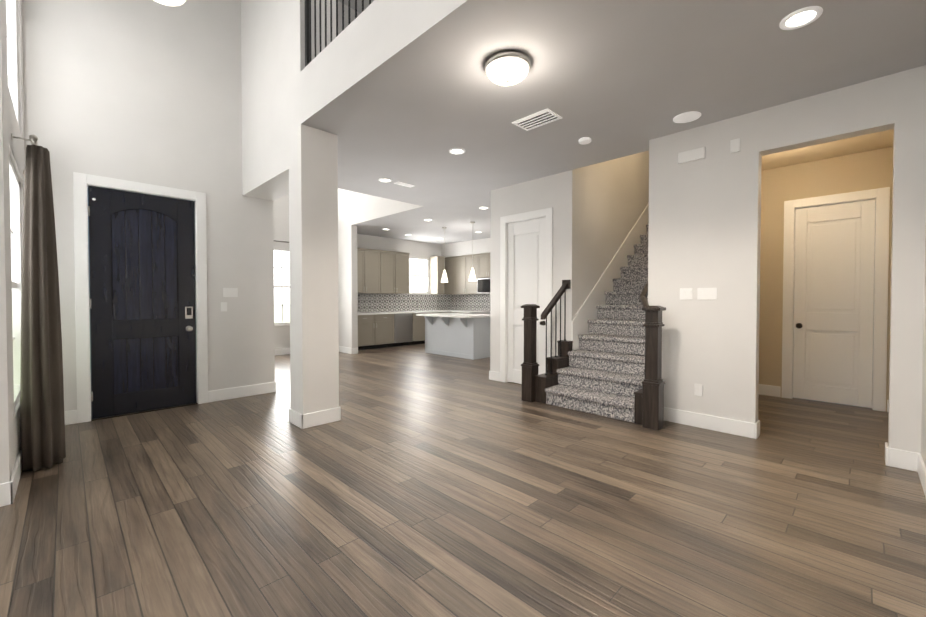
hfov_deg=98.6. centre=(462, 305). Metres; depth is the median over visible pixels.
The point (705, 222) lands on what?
wall
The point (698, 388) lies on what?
outlet
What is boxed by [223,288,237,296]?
light switch
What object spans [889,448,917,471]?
baseboard
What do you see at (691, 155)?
door chime
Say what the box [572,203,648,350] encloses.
skirt
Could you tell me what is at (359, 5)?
ceiling
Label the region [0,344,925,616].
floor
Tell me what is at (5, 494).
baseboard
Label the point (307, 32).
loft railing
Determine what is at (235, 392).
baseboard
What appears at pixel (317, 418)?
baseboard
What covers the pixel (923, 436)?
wall
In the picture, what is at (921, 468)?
baseboard
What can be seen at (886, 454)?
baseboard
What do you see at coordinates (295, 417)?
baseboard
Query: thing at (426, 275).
kitchen window
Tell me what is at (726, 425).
baseboard
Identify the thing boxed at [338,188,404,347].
wall
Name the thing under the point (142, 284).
front door
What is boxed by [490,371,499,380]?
baseboard
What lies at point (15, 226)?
window
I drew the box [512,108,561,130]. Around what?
ceiling vent
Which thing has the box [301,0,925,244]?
ceiling
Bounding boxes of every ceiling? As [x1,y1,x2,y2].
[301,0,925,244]
[338,0,373,12]
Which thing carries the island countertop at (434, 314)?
on the kitchen island
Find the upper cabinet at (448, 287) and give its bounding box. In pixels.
[444,258,452,293]
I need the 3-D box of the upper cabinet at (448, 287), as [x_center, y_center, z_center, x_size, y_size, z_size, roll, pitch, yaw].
[-0.310,-0.924,12.386,0.350,1.140,0.557,-1,1,-45]
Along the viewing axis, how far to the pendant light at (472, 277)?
8.77 m
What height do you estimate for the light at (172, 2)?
1.722 m
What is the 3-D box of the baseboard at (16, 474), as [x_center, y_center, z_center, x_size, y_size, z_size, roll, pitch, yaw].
[-3.479,1.145,3.152,0.016,0.140,1.956,-1,1,-45]
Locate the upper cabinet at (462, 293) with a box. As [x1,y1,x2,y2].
[453,254,476,293]
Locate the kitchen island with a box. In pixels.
[424,317,489,359]
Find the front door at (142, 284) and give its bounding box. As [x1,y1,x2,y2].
[88,186,195,418]
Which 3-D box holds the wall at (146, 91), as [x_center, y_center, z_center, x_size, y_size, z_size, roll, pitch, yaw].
[-2.502,-1.727,5.587,4.910,5.800,0.180,-1,1,-45]
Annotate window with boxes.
[6,0,18,124]
[9,156,21,408]
[274,248,289,324]
[409,256,428,293]
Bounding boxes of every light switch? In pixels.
[221,302,226,310]
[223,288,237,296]
[680,288,691,299]
[697,288,716,299]
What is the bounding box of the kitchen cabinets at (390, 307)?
[357,248,449,349]
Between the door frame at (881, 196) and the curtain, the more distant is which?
the door frame at (881, 196)
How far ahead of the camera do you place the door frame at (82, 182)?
4.14 m
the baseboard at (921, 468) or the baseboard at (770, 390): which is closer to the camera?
the baseboard at (921, 468)
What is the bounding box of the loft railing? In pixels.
[305,0,370,66]
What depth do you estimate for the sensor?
3.69 m
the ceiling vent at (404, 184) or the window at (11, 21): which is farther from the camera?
the ceiling vent at (404, 184)
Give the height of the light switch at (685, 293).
0.115 m
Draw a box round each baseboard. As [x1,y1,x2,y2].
[0,481,13,506]
[10,449,21,503]
[64,410,76,424]
[208,382,274,402]
[275,348,289,355]
[289,408,302,428]
[302,407,340,428]
[339,346,351,353]
[351,348,357,353]
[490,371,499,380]
[664,407,754,438]
[755,420,759,438]
[759,384,780,396]
[885,442,888,465]
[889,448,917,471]
[917,453,925,496]
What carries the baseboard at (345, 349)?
attached to the wall at (347, 291)
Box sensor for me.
[730,138,739,152]
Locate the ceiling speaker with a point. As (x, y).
(686, 117)
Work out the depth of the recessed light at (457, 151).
4.55 m
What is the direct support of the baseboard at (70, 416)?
attached to the wall at (146, 91)
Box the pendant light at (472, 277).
[469,222,476,280]
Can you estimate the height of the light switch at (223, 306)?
0.115 m
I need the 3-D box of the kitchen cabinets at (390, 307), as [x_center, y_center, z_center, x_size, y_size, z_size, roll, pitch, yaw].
[-1.724,-0.194,10.942,3.220,2.550,0.630,-1,1,-45]
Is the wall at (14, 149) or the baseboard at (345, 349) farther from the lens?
the baseboard at (345, 349)
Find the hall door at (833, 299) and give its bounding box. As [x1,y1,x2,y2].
[793,199,875,407]
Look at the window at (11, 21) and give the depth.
3.52 m
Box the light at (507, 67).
[485,50,530,85]
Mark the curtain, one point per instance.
(42, 431)
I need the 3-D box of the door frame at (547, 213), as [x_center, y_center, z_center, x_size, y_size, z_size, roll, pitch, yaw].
[0.956,-0.089,5.832,0.186,2.516,0.912,-1,1,-45]
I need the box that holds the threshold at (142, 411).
[91,402,197,420]
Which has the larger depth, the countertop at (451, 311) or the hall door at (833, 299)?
the countertop at (451, 311)
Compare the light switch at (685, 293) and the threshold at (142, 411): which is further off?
the threshold at (142, 411)
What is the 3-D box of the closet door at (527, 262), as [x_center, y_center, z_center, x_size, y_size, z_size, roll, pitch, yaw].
[0.933,-0.039,5.811,0.036,2.393,0.694,-1,1,-45]
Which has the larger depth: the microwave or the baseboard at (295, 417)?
the microwave
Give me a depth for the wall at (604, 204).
5.68 m
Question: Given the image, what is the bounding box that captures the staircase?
[521,225,665,430]
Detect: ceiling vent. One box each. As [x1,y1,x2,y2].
[394,181,413,186]
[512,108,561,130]
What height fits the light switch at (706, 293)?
0.115 m
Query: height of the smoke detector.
0.038 m
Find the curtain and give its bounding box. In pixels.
[11,133,65,471]
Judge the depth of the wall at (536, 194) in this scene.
5.80 m
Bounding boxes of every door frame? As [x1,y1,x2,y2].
[73,172,207,422]
[500,207,552,381]
[781,187,889,411]
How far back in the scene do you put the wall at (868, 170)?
5.11 m
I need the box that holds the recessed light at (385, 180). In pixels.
[379,178,391,181]
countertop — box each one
[416,313,489,316]
[445,310,464,312]
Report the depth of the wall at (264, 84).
4.56 m
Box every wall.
[0,0,11,483]
[2,0,24,471]
[22,0,360,410]
[241,0,288,200]
[273,194,440,348]
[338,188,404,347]
[490,173,561,371]
[562,150,648,340]
[648,65,925,452]
[759,147,892,411]
[921,217,925,465]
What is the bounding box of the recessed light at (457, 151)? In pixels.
[449,148,464,154]
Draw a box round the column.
[288,0,338,413]
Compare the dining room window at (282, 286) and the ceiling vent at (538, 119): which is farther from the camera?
the dining room window at (282, 286)
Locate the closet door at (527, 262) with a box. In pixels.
[507,217,545,383]
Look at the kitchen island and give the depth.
8.64 m
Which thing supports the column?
on the floor
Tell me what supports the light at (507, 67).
attached to the ceiling at (407, 92)
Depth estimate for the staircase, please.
4.87 m
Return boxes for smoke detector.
[579,137,590,143]
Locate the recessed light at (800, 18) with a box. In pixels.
[779,6,822,29]
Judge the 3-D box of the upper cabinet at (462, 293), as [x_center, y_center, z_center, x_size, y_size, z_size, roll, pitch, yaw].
[0.195,-0.915,11.881,0.350,1.140,1.113,-1,1,-45]
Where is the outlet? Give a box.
[694,384,702,395]
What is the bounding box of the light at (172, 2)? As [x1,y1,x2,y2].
[154,0,186,5]
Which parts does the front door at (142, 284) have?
front door hardware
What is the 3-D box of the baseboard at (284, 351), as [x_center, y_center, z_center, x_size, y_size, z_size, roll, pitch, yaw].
[-4.195,1.046,8.937,2.640,0.140,0.016,-1,1,-45]
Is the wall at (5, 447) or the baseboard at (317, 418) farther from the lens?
the baseboard at (317, 418)
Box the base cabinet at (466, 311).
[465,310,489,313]
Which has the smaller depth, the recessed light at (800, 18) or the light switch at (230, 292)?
the recessed light at (800, 18)
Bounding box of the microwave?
[477,278,489,293]
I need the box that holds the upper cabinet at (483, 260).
[477,254,489,277]
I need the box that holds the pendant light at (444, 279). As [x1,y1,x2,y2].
[441,227,447,282]
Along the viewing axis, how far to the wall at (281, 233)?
10.38 m
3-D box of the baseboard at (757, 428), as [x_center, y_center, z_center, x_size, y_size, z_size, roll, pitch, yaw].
[2.708,1.137,3.663,0.166,0.140,0.016,-1,1,-45]
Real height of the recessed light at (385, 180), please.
0.010 m
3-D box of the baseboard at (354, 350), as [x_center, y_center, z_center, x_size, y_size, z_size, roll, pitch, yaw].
[-2.499,1.041,9.202,0.166,0.140,0.016,-1,1,-45]
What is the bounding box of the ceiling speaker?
[673,111,700,122]
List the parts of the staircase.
handrail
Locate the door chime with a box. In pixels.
[678,147,704,163]
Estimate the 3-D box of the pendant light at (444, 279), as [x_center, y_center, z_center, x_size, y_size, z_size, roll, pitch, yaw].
[-0.438,-1.203,9.439,0.180,1.299,0.180,-1,1,-45]
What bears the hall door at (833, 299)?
in the wall at (868, 170)

